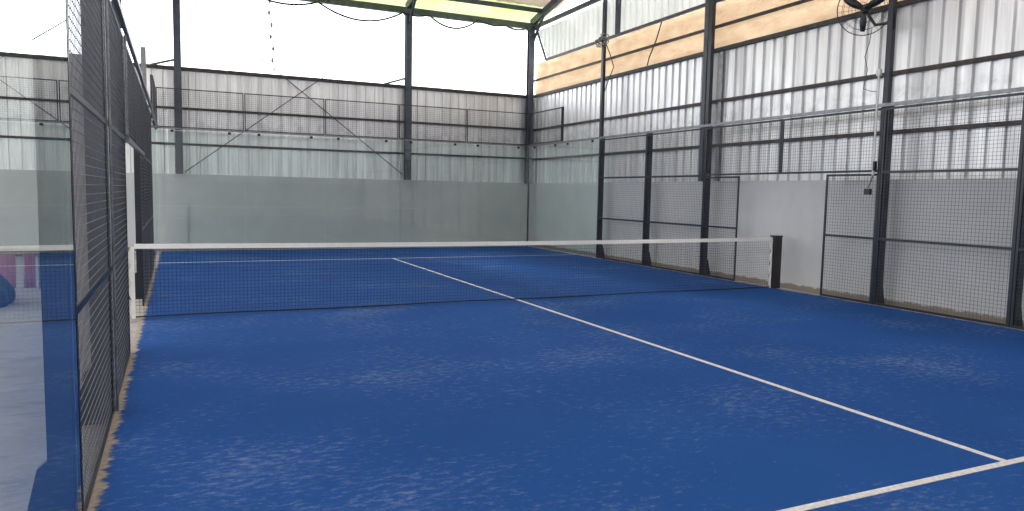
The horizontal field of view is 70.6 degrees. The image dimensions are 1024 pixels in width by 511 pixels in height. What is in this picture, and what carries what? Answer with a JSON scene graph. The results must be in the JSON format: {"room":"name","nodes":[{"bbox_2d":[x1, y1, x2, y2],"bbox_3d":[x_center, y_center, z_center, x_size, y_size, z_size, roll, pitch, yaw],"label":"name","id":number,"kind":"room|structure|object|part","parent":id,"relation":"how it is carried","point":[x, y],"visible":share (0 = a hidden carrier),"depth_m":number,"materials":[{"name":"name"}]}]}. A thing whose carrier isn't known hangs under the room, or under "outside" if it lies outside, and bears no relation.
{"room":"sports hall","nodes":[
{"label":"sports hall","id":0,"kind":"room"},
{"bbox_2d":[126,173,529,250],"bbox_3d":[-8.206,-1.108,18.503,19.500,1.930,0.150,-1,5,-25],"label":"wall","id":1,"kind":"structure","parent":0,"point":[275,209],"depth_m":19.85,"materials":[{"name":"grey paint"}]},
{"bbox_2d":[125,67,525,182],"bbox_3d":[-8.209,-3.365,18.303,19.410,2.598,0.049,-1,5,-25],"label":"cladding","id":2,"kind":"object","parent":1,"relation":"on","point":[226,160],"visible":0.66,"depth_m":19.78,"materials":[{"name":"metal"}]},
{"bbox_2d":[357,0,555,22],"bbox_3d":[-7.894,-7.058,17.866,19.750,0.281,1.241,-1,5,-25],"label":"ceiling","id":3,"kind":"structure","parent":0,"point":[436,5],"depth_m":21.06,"materials":[{"name":"beige plastic"}]},
{"bbox_2d":[496,0,565,8],"bbox_3d":[-5.552,-7.714,12.761,19.750,2.052,9.881,-1,5,-25],"label":"ceiling","id":4,"kind":"structure","parent":0,"point":[539,3],"depth_m":20.90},
{"bbox_2d":[80,245,1003,498],"bbox_3d":[-3.391,0.930,8.151,19.500,0.170,23.250,-1,5,-25],"label":"floor","id":5,"kind":"structure","parent":0,"point":[133,322],"depth_m":10.10,"materials":[{"name":"concrete"}]},
{"bbox_2d":[70,54,90,378],"bbox_3d":[-3.678,-0.305,5.993,0.315,2.650,0.300,-1,5,-25],"label":"pillar","id":6,"kind":"structure","parent":5,"relation":"on","point":[86,259],"depth_m":5.90,"materials":[{"name":"grey metal"}]},
{"bbox_2d":[81,0,108,424],"bbox_3d":[-2.847,-0.379,4.822,0.230,3.030,0.200,-1,5,-25],"label":"fence post","id":7,"kind":"object","parent":5,"relation":"on","point":[89,219],"visible":0.17,"depth_m":4.81,"materials":[{"name":"black metal"}]},
{"bbox_2d":[104,0,118,410],"bbox_3d":[-2.740,-0.378,4.949,0.022,2.950,0.022,-1,5,-25],"label":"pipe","id":8,"kind":"object","parent":7,"relation":"attached to","point":[105,1],"visible":1,"depth_m":4.94,"materials":[{"name":"black metal"}]},
{"bbox_2d":[111,0,121,28],"bbox_3d":[-3.640,-2.344,6.480,0.250,6.630,0.200,-1,5,-25],"label":"fence post","id":9,"kind":"object","parent":5,"relation":"on","point":[111,0],"visible":0.02,"depth_m":6.50,"materials":[{"name":"black metal"}]},
{"bbox_2d":[102,0,130,411],"bbox_3d":[-3.151,-0.459,5.780,0.016,2.947,1.992,-1,5,-25],"label":"mesh panel","id":10,"kind":"object","parent":9,"relation":"attached to","point":[115,33],"visible":0.81,"depth_m":5.86,"materials":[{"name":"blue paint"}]},
{"bbox_2d":[124,35,128,134],"bbox_3d":[-3.557,-1.571,6.670,0.020,0.900,0.020,1,5,-2],"label":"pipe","id":11,"kind":"object","parent":9,"relation":"attached to","point":[125,46],"visible":1,"depth_m":6.66,"materials":[{"name":"black metal"}]},
{"bbox_2d":[122,34,135,147],"bbox_3d":[-3.969,-1.625,7.503,0.016,0.950,1.992,-1,5,-25],"label":"mesh panel","id":12,"kind":"object","parent":9,"relation":"attached to","point":[130,67],"visible":0.62,"depth_m":7.67,"materials":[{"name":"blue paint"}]},
{"bbox_2d":[113,0,157,128],"bbox_3d":[-5.172,-2.390,10.164,0.036,0.050,15.950,-1,5,-25],"label":"rail","id":13,"kind":"object","parent":9,"relation":"attached to","point":[117,4],"visible":0.89,"depth_m":7.37,"materials":[{"name":"grey metal"}]},
{"bbox_2d":[150,74,152,118],"bbox_3d":[-7.745,-3.404,15.540,0.036,0.950,0.036,-1,5,-25],"label":"post","id":14,"kind":"object","parent":13,"relation":"on","point":[150,74],"visible":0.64,"depth_m":15.51,"materials":[{"name":"grey metal"}]},
{"bbox_2d":[152,75,155,125],"bbox_3d":[-8.132,-3.490,16.448,0.016,0.930,1.980,-1,5,-25],"label":"mesh panel","id":15,"kind":"object","parent":13,"relation":"on","point":[153,83],"visible":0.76,"depth_m":16.37,"materials":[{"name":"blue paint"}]},
{"bbox_2d":[126,137,144,155],"bbox_3d":[-4.265,-1.217,8.234,0.030,0.040,3.500,-1,5,-25],"label":"rail","id":16,"kind":"object","parent":9,"relation":"attached to","point":[129,140],"visible":1,"depth_m":7.45,"materials":[{"name":"grey metal"}]},
{"bbox_2d":[129,148,141,299],"bbox_3d":[-5.359,-0.895,10.246,0.230,3.030,0.200,-1,5,-25],"label":"fence post","id":17,"kind":"object","parent":5,"relation":"on","point":[138,280],"visible":0.33,"depth_m":10.25,"materials":[{"name":"metal"}]},
{"bbox_2d":[134,68,142,154],"bbox_3d":[-4.806,-1.797,9.311,0.016,0.950,1.992,-1,5,-25],"label":"mesh panel","id":18,"kind":"object","parent":17,"relation":"attached to","point":[138,89],"visible":0.72,"depth_m":9.32,"materials":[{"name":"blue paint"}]},
{"bbox_2d":[139,155,146,305],"bbox_3d":[-5.044,-0.362,9.890,0.016,1.977,0.992,-1,5,-25],"label":"mesh panel","id":19,"kind":"object","parent":17,"relation":"attached to","point":[141,163],"visible":0.98,"depth_m":9.80,"materials":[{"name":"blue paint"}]},
{"bbox_2d":[140,47,146,99],"bbox_3d":[-6.179,-1.490,12.022,0.250,3.880,0.200,-1,5,-25],"label":"fence post","id":20,"kind":"object","parent":5,"relation":"on","point":[142,49],"visible":0.09,"depth_m":11.88,"materials":[{"name":"grey metal"}]},
{"bbox_2d":[142,90,150,292],"bbox_3d":[-5.663,-0.974,11.204,0.016,2.947,1.992,-1,5,-25],"label":"mesh panel","id":21,"kind":"object","parent":20,"relation":"attached to","point":[144,102],"visible":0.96,"depth_m":11.29,"materials":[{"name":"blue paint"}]},
{"bbox_2d":[147,104,153,277],"bbox_3d":[-6.500,-1.146,13.012,0.016,2.947,1.992,-1,5,-25],"label":"mesh panel","id":22,"kind":"object","parent":20,"relation":"attached to","point":[148,110],"visible":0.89,"depth_m":13.10,"materials":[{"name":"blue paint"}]},
{"bbox_2d":[172,0,187,249],"bbox_3d":[-8.305,-3.387,18.021,0.340,6.550,0.248,-1,5,-25],"label":"steel column","id":23,"kind":"structure","parent":5,"relation":"on","point":[180,214],"depth_m":17.97,"materials":[{"name":"black metal"}]},
{"bbox_2d":[150,59,173,65],"bbox_3d":[-8.604,-4.773,17.844,0.576,0.218,0.040,-1,5,-21],"label":"brace","id":24,"kind":"object","parent":23,"relation":"attached to","point":[169,60],"visible":1,"depth_m":17.82,"materials":[{"name":"grey metal"}]},
{"bbox_2d":[190,0,402,174],"bbox_3d":[-5.644,-4.399,19.239,5.664,4.318,0.026,-1,5,-25],"label":"rod","id":25,"kind":"object","parent":23,"relation":"attached to","point":[190,0],"visible":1,"depth_m":19.09,"materials":[{"name":"grey metal"}]},
{"bbox_2d":[400,12,413,241],"bbox_3d":[-2.949,-3.495,20.492,0.340,6.550,0.248,-1,5,-25],"label":"steel column","id":26,"kind":"structure","parent":5,"relation":"on","point":[405,214],"depth_m":20.44,"materials":[{"name":"black metal"}]},
{"bbox_2d":[185,22,403,171],"bbox_3d":[-5.644,-4.327,19.279,5.694,4.368,0.026,-1,5,-25],"label":"rod","id":27,"kind":"object","parent":26,"relation":"attached to","point":[403,22],"visible":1,"depth_m":19.22,"materials":[{"name":"grey metal"}]},
{"bbox_2d":[125,141,524,158],"bbox_3d":[-8.245,-2.810,18.274,19.300,0.055,0.050,-1,5,-25],"label":"steel girt","id":28,"kind":"object","parent":26,"relation":"attached to","point":[164,143],"visible":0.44,"depth_m":19.77,"materials":[{"name":"grey metal"}]},
{"bbox_2d":[133,63,525,97],"bbox_3d":[-8.208,-4.673,18.114,19.300,0.090,0.070,-1,5,-25],"label":"steel girt","id":29,"kind":"object","parent":26,"relation":"attached to","point":[167,67],"visible":0.67,"depth_m":19.55,"materials":[{"name":"black metal"}]},
{"bbox_2d":[148,105,524,129],"bbox_3d":[-8.228,-3.697,18.198,19.300,0.055,0.050,-1,5,-25],"label":"steel girt","id":30,"kind":"object","parent":26,"relation":"attached to","point":[165,107],"visible":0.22,"depth_m":19.69,"materials":[{"name":"black metal"}]},
{"bbox_2d":[384,77,405,84],"bbox_3d":[-3.269,-4.895,20.303,0.627,0.248,0.040,-1,5,-21],"label":"brace","id":31,"kind":"object","parent":26,"relation":"attached to","point":[405,77],"visible":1,"depth_m":20.28,"materials":[{"name":"grey metal"}]},
{"bbox_2d":[405,0,416,23],"bbox_3d":[1.920,-6.811,9.793,0.120,2.862,23.140,-1,5,-25],"label":"rafter","id":32,"kind":"object","parent":26,"relation":"on","point":[409,4],"visible":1,"depth_m":19.96,"materials":[{"name":"grey metal"}]},
{"bbox_2d":[297,0,533,28],"bbox_3d":[-8.045,-6.735,17.850,19.450,0.170,0.120,-1,5,-25],"label":"beam","id":33,"kind":"structure","parent":26,"relation":"on","point":[346,3],"depth_m":20.35,"materials":[{"name":"green metal"}]},
{"bbox_2d":[267,1,274,71],"bbox_3d":[-6.242,-5.725,18.759,0.176,1.903,0.090,-1,5,-25],"label":"rope","id":34,"kind":"object","parent":33,"relation":"hanging from","point":[268,12],"visible":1,"depth_m":18.74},
{"bbox_2d":[266,0,402,21],"bbox_3d":[-4.844,-6.529,19.219,4.018,0.404,0.052,-1,5,-25],"label":"cable","id":35,"kind":"object","parent":33,"relation":"hanging from","point":[293,4],"visible":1,"depth_m":19.25,"materials":[{"name":"black plastic"}]},
{"bbox_2d":[394,17,402,83],"bbox_3d":[-3.177,-5.753,20.196,0.246,1.872,0.025,-1,5,-25],"label":"strap","id":36,"kind":"object","parent":33,"relation":"hanging from","point":[394,17],"visible":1,"depth_m":20.23,"materials":[{"name":"fabric"}]},
{"bbox_2d":[512,30,523,93],"bbox_3d":[0.173,-5.821,21.742,0.426,1.872,0.025,-1,5,-25],"label":"strap","id":37,"kind":"object","parent":33,"relation":"hanging from","point":[512,30],"visible":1,"depth_m":21.80,"materials":[{"name":"fabric"}]},
{"bbox_2d":[539,0,726,60],"bbox_3d":[5.304,-5.390,12.242,0.064,1.000,21.450,-1,5,-25],"label":"cladding","id":38,"kind":"object","parent":33,"relation":"attached to","point":[585,27],"visible":0.9,"depth_m":18.69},
{"bbox_2d":[535,0,901,94],"bbox_3d":[5.603,-4.397,11.794,0.068,0.991,23.220,-1,5,-25],"label":"sheet","id":39,"kind":"object","parent":38,"relation":"attached to","point":[814,11],"visible":0.69,"depth_m":15.71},
{"bbox_2d":[403,12,528,30],"bbox_3d":[-1.267,-6.657,20.831,3.864,0.364,0.052,-1,5,-25],"label":"cable","id":40,"kind":"object","parent":26,"relation":"attached to","point":[429,15],"visible":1,"depth_m":20.78,"materials":[{"name":"black plastic"}]},
{"bbox_2d":[520,28,536,245],"bbox_3d":[0.520,-3.564,22.092,0.340,6.550,0.248,-1,5,-25],"label":"steel column","id":41,"kind":"structure","parent":5,"relation":"on","point":[531,31],"depth_m":21.99,"materials":[{"name":"black metal"}]},
{"bbox_2d":[530,0,562,39],"bbox_3d":[5.461,-6.883,11.426,0.120,2.862,23.140,-1,5,-25],"label":"rafter","id":42,"kind":"object","parent":41,"relation":"on","point":[538,18],"visible":1,"depth_m":21.18,"materials":[{"name":"grey metal"}]},
{"bbox_2d":[526,118,530,245],"bbox_3d":[0.501,-2.254,21.736,0.040,4.000,0.040,-1,5,-25],"label":"post","id":43,"kind":"object","parent":5,"relation":"on","point":[529,118],"visible":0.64,"depth_m":21.73,"materials":[{"name":"black metal"}]},
{"bbox_2d":[87,246,1023,510],"bbox_3d":[0.104,0.675,10.713,10.000,0.033,20.000,-1,5,-25],"label":"artificial turf","id":44,"kind":"object","parent":5,"relation":"on","point":[765,398],"visible":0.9,"depth_m":5.63,"materials":[{"name":"blue carpet"}]},
{"bbox_2d":[0,0,81,510],"bbox_3d":[-1.513,-0.129,2.245,0.040,2.956,2.172,-1,5,-25],"label":"glass panel","id":45,"kind":"object","parent":44,"relation":"on","point":[40,462],"visible":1,"depth_m":2.39,"materials":[{"name":"clear glass"}]},
{"bbox_2d":[151,115,156,266],"bbox_3d":[-7.338,-1.323,14.820,0.040,2.956,1.992,-1,5,-25],"label":"glass panel","id":46,"kind":"object","parent":44,"relation":"on","point":[152,120],"visible":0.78,"depth_m":14.73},
{"bbox_2d":[154,123,158,255],"bbox_3d":[-8.173,-1.495,16.623,0.040,2.956,1.982,-1,5,-25],"label":"glass panel","id":47,"kind":"object","parent":44,"relation":"on","point":[155,128],"visible":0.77,"depth_m":16.57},
{"bbox_2d":[768,235,782,287],"bbox_3d":[4.639,0.109,12.761,0.171,0.930,0.156,-1,5,-25],"label":"net post","id":48,"kind":"object","parent":44,"relation":"on","point":[777,239],"visible":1,"depth_m":12.70,"materials":[{"name":"black metal"}]},
{"bbox_2d":[128,237,772,318],"bbox_3d":[0.020,0.216,10.631,10.008,0.889,0.024,-1,5,-25],"label":"net","id":49,"kind":"object","parent":48,"relation":"attached to","point":[131,254],"visible":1,"depth_m":9.94,"materials":[{"name":"black fabric"}]},
{"bbox_3d":[0.041,0.640,10.681,9.940,0.028,0.018,-1,5,-25],"label":"cord","id":50,"kind":"part","parent":49,"relation":"part of","materials":[{"name":"black fabric"}]},
{"bbox_3d":[-4.059,-1.673,19.635,1.992,2.956,0.040,-1,5,-25],"label":"glass panel","id":51,"kind":"object","parent":44,"relation":"on","visible":0},
{"bbox_2d":[158,127,527,146],"bbox_3d":[-4.029,-3.175,19.506,10.000,0.030,0.040,-1,5,-25],"label":"rail","id":52,"kind":"object","parent":51,"relation":"on","point":[158,127],"visible":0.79,"depth_m":19.13,"materials":[{"name":"grey metal"}]},
{"bbox_2d":[156,87,243,130],"bbox_3d":[-7.651,-3.590,17.789,1.980,0.940,0.016,-1,5,-25],"label":"mesh panel","id":53,"kind":"object","parent":52,"relation":"on","point":[181,93],"visible":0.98,"depth_m":17.76,"materials":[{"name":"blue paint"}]},
{"bbox_2d":[244,93,324,134],"bbox_3d":[-5.835,-3.627,18.627,1.980,0.940,0.016,-1,5,-25],"label":"mesh panel","id":54,"kind":"object","parent":52,"relation":"on","point":[302,129],"visible":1,"depth_m":18.62,"materials":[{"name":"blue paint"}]},
{"bbox_2d":[325,99,398,138],"bbox_3d":[-4.020,-3.663,19.464,1.980,0.940,0.016,-1,5,-25],"label":"mesh panel","id":55,"kind":"object","parent":52,"relation":"on","point":[331,115],"visible":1,"depth_m":19.41,"materials":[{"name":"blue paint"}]},
{"bbox_2d":[399,104,466,141],"bbox_3d":[-2.204,-3.700,20.302,1.980,0.940,0.016,-1,5,-25],"label":"mesh panel","id":56,"kind":"object","parent":52,"relation":"on","point":[399,104],"visible":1,"depth_m":20.30,"materials":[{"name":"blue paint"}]},
{"bbox_2d":[467,109,529,144],"bbox_3d":[-0.388,-3.736,21.139,1.980,0.940,0.016,-1,5,-25],"label":"mesh panel","id":57,"kind":"object","parent":52,"relation":"on","point":[491,132],"visible":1,"depth_m":21.14,"materials":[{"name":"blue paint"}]},
{"bbox_2d":[596,0,607,255],"bbox_3d":[2.300,-3.168,18.003,0.250,6.530,0.200,-1,5,-25],"label":"fence post","id":58,"kind":"structure","parent":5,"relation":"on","point":[605,2],"depth_m":17.92,"materials":[{"name":"black metal"}]},
{"bbox_2d":[594,33,613,135],"bbox_3d":[2.237,-4.188,17.787,0.249,2.477,0.600,-1,5,-25],"label":"cable coil","id":59,"kind":"object","parent":58,"relation":"attached to","point":[605,43],"visible":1,"depth_m":17.66,"materials":[{"name":"black plastic"}]},
{"bbox_2d":[596,134,646,264],"bbox_3d":[2.579,-1.328,17.200,0.016,2.947,1.992,-1,5,-25],"label":"mesh panel","id":60,"kind":"object","parent":58,"relation":"attached to","point":[645,135],"visible":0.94,"depth_m":17.15,"materials":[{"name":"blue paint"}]},
{"bbox_2d":[642,133,652,266],"bbox_3d":[3.113,-1.253,16.349,0.230,3.030,0.200,-1,5,-25],"label":"fence post","id":61,"kind":"object","parent":5,"relation":"on","point":[649,170],"visible":0.46,"depth_m":16.27,"materials":[{"name":"black metal"}]},
{"bbox_2d":[701,0,715,276],"bbox_3d":[3.976,-2.874,14.382,0.250,6.630,0.200,-1,5,-25],"label":"steel column","id":62,"kind":"structure","parent":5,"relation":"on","point":[712,18],"depth_m":14.31,"materials":[{"name":"black metal"}]},
{"bbox_2d":[643,128,705,273],"bbox_3d":[3.416,-1.156,15.392,0.016,2.947,1.992,-1,5,-25],"label":"mesh panel","id":63,"kind":"object","parent":62,"relation":"attached to","point":[702,129],"visible":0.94,"depth_m":15.30,"materials":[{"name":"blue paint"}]},
{"bbox_2d":[700,176,739,280],"bbox_3d":[4.035,-0.544,14.078,0.016,1.977,0.992,-1,5,-25],"label":"mesh panel","id":64,"kind":"object","parent":62,"relation":"attached to","point":[729,177],"visible":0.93,"depth_m":14.04,"materials":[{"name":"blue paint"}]},
{"bbox_2d":[704,119,782,175],"bbox_3d":[4.273,-1.979,13.499,0.016,0.950,1.992,-1,5,-25],"label":"mesh panel","id":65,"kind":"object","parent":62,"relation":"attached to","point":[779,120],"visible":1,"depth_m":13.41,"materials":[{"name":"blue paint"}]},
{"bbox_2d":[528,87,1023,146],"bbox_3d":[3.842,-2.570,14.321,0.036,0.050,15.950,-1,5,-25],"label":"rail","id":66,"kind":"object","parent":62,"relation":"attached to","point":[1018,89],"visible":1,"depth_m":11.70,"materials":[{"name":"grey metal"}]},
{"bbox_2d":[529,107,562,144],"bbox_3d":[0.947,-3.672,20.635,0.016,0.930,1.980,-1,5,-25],"label":"mesh panel","id":67,"kind":"object","parent":66,"relation":"on","point":[558,108],"visible":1,"depth_m":20.56,"materials":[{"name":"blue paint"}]},
{"bbox_2d":[562,106,563,140],"bbox_3d":[1.389,-3.587,19.753,0.036,0.950,0.036,-1,5,-25],"label":"post","id":68,"kind":"object","parent":66,"relation":"on","point":[562,106],"visible":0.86,"depth_m":19.73,"materials":[{"name":"black metal"}]},
{"bbox_2d":[869,0,897,305],"bbox_3d":[5.651,-2.531,10.766,0.250,6.630,0.200,-1,5,-25],"label":"fence post","id":69,"kind":"object","parent":5,"relation":"on","point":[892,6],"visible":0.46,"depth_m":10.75,"materials":[{"name":"black metal"}]},
{"bbox_2d":[780,108,884,173],"bbox_3d":[5.110,-1.808,11.691,0.016,0.950,1.992,-1,5,-25],"label":"mesh panel","id":70,"kind":"object","parent":69,"relation":"attached to","point":[879,109],"visible":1,"depth_m":11.59,"materials":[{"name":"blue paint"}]},
{"bbox_2d":[820,173,880,303],"bbox_3d":[5.291,-0.287,11.366,0.016,1.977,0.992,-1,5,-25],"label":"mesh panel","id":71,"kind":"object","parent":69,"relation":"attached to","point":[847,236],"visible":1,"depth_m":11.35,"materials":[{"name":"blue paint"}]},
{"bbox_2d":[837,0,896,35],"bbox_3d":[5.368,-3.727,10.913,0.430,0.757,0.827,-1,5,-25],"label":"fan","id":72,"kind":"object","parent":69,"relation":"attached to","point":[865,9],"visible":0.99,"depth_m":10.98,"materials":[{"name":"black metal"}]},
{"bbox_3d":[5.198,-3.844,11.021,0.283,0.222,0.015,4,6,28],"label":"fan blade","id":73,"kind":"part","parent":72,"relation":"part of","materials":[{"name":"black plastic"}]},
{"bbox_3d":[5.349,-3.561,11.024,0.072,0.293,0.138,-1,5,-25],"label":"fan blade","id":74,"kind":"part","parent":72,"relation":"part of","materials":[{"name":"black plastic"}]},
{"bbox_3d":[5.380,-3.769,11.012,0.140,0.171,0.261,5,6,39],"label":"fan motor","id":75,"kind":"part","parent":72,"relation":"part of","materials":[{"name":"black plastic"}]},
{"bbox_3d":[5.450,-3.795,10.829,0.289,0.169,0.085,6,7,44],"label":"fan blade","id":76,"kind":"part","parent":72,"relation":"part of","materials":[{"name":"black plastic"}]},
{"bbox_3d":[5.596,-3.440,10.651,0.030,0.240,0.115,-1,5,-25],"label":"mounting plate","id":77,"kind":"part","parent":72,"relation":"part of","materials":[{"name":"grey metal"}]},
{"bbox_2d":[864,69,881,194],"bbox_3d":[5.433,-1.848,10.888,0.055,1.860,0.165,-1,5,-25],"label":"conduit","id":78,"kind":"object","parent":69,"relation":"attached to","point":[878,71],"visible":1,"depth_m":10.84,"materials":[{"name":"white plastic"}]},
{"bbox_2d":[863,30,876,91],"bbox_3d":[5.433,-2.930,10.895,0.029,0.966,0.286,-1,5,-25],"label":"cable","id":79,"kind":"object","parent":78,"relation":"hanging from","point":[871,30],"visible":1,"depth_m":10.98,"materials":[{"name":"black plastic"}]},
{"bbox_2d":[872,92,1023,326],"bbox_3d":[5.928,-0.641,9.968,0.016,2.947,1.992,-1,5,-25],"label":"mesh panel","id":80,"kind":"object","parent":69,"relation":"attached to","point":[988,169],"visible":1,"depth_m":9.84,"materials":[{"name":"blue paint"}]},
{"bbox_2d":[1006,96,1023,329],"bbox_3d":[6.463,-0.566,9.116,0.230,3.030,0.200,-1,5,-25],"label":"fence post","id":81,"kind":"object","parent":5,"relation":"on","point":[1016,321],"visible":0.42,"depth_m":9.11,"materials":[{"name":"black metal"}]},
{"bbox_2d":[1009,149,1023,329],"bbox_3d":[6.766,-0.469,8.160,0.016,2.947,1.992,-1,5,-25],"label":"mesh panel","id":82,"kind":"object","parent":81,"relation":"attached to","point":[1018,248],"visible":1,"depth_m":9.07,"materials":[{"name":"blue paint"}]},
{"bbox_2d":[529,178,1023,326],"bbox_3d":[5.445,-0.285,12.046,0.150,1.930,23.100,-1,5,-25],"label":"wall","id":83,"kind":"structure","parent":0,"point":[793,210],"depth_m":12.41,"materials":[{"name":"grey paint"}]},
{"bbox_2d":[698,0,709,180],"bbox_3d":[3.957,-3.834,14.747,0.180,4.620,0.200,-1,5,-25],"label":"steel column","id":84,"kind":"structure","parent":83,"relation":"on","point":[707,2],"depth_m":14.75,"materials":[{"name":"black metal"}]},
{"bbox_2d":[534,0,601,28],"bbox_3d":[5.490,-5.903,11.477,0.080,0.110,23.000,-1,5,-25],"label":"beam","id":85,"kind":"structure","parent":84,"relation":"on","point":[590,2],"depth_m":19.95,"materials":[{"name":"grey metal"}]},
{"bbox_2d":[545,0,723,60],"bbox_3d":[5.665,-4.817,11.264,0.050,0.060,22.280,-1,5,-25],"label":"steel girt","id":86,"kind":"object","parent":84,"relation":"attached to","point":[717,1],"visible":1,"depth_m":17.03,"materials":[{"name":"grey metal"}]},
{"bbox_2d":[537,32,546,58],"bbox_3d":[0.880,-6.278,21.574,0.050,1.028,0.702,-1,5,-25],"label":"brace","id":87,"kind":"object","parent":86,"relation":"attached to","point":[538,35],"visible":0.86,"depth_m":21.53,"materials":[{"name":"grey metal"}]},
{"bbox_2d":[615,0,620,33],"bbox_3d":[2.615,-5.948,17.829,0.100,0.950,0.100,-1,5,-25],"label":"steel post","id":88,"kind":"object","parent":86,"relation":"on","point":[618,2],"visible":1,"depth_m":17.80,"materials":[{"name":"grey metal"}]},
{"bbox_2d":[534,0,812,81],"bbox_3d":[5.494,-4.332,11.656,0.050,0.055,23.050,-1,5,-25],"label":"steel girt","id":89,"kind":"object","parent":84,"relation":"attached to","point":[799,2],"visible":1,"depth_m":15.43,"materials":[{"name":"grey metal"}]},
{"bbox_2d":[534,0,927,97],"bbox_3d":[5.485,-3.864,11.696,0.070,0.075,23.050,-1,5,-25],"label":"steel girt","id":90,"kind":"object","parent":84,"relation":"attached to","point":[902,3],"visible":0.89,"depth_m":13.74,"materials":[{"name":"grey metal"}]},
{"bbox_2d":[647,21,661,65],"bbox_3d":[3.229,-4.807,16.435,0.038,0.910,0.496,-1,6,-27],"label":"cable","id":91,"kind":"object","parent":90,"relation":"attached to","point":[661,21],"visible":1,"depth_m":16.39,"materials":[{"name":"black plastic"}]},
{"bbox_2d":[532,120,1021,160],"bbox_3d":[5.448,-1.961,11.860,0.050,0.060,23.050,-1,5,-25],"label":"steel girt","id":92,"kind":"object","parent":84,"relation":"attached to","point":[1001,123],"visible":0.89,"depth_m":12.17,"materials":[{"name":"black metal"}]},
{"bbox_2d":[533,50,1023,130],"bbox_3d":[5.465,-2.848,11.784,0.050,0.060,23.050,-1,5,-25],"label":"steel girt","id":93,"kind":"object","parent":84,"relation":"attached to","point":[1016,53],"visible":0.89,"depth_m":12.12,"materials":[{"name":"black metal"}]},
{"bbox_2d":[532,0,1023,182],"bbox_3d":[5.468,-2.569,11.872,0.099,2.650,23.160,-1,5,-25],"label":"cladding","id":94,"kind":"object","parent":83,"relation":"on","point":[930,32],"depth_m":12.33,"materials":[{"name":"metal"}]},
{"bbox_3d":[4.180,-2.791,14.573,0.030,2.580,0.100,-1,5,-25],"label":"flashing strip","id":95,"kind":"part","parent":94,"relation":"part of","materials":[{"name":"grey metal"}]},
{"bbox_3d":[-2.072,-0.220,3.150,0.230,3.030,0.200,-1,5,-25],"label":"fence post","id":96,"kind":"object","parent":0,"visible":0},
{"bbox_2d":[66,0,113,510],"bbox_3d":[-2.351,-0.295,4.053,0.016,2.947,1.812,-1,5,-25],"label":"mesh panel","id":97,"kind":"object","parent":96,"relation":"attached to","point":[89,300],"visible":0.94,"depth_m":3.96,"materials":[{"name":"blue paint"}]},
{"bbox_3d":[-3.436,-6.704,7.322,0.120,2.862,23.140,-1,5,-25],"label":"rafter","id":98,"kind":"object","parent":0,"visible":0},
{"bbox_2d":[448,0,540,12],"bbox_3d":[-7.788,-7.016,17.279,19.450,0.120,0.060,-1,5,-25],"label":"beam","id":99,"kind":"structure","parent":98,"relation":"attached to","point":[478,2],"depth_m":20.70,"materials":[{"name":"green metal"}]}
]}

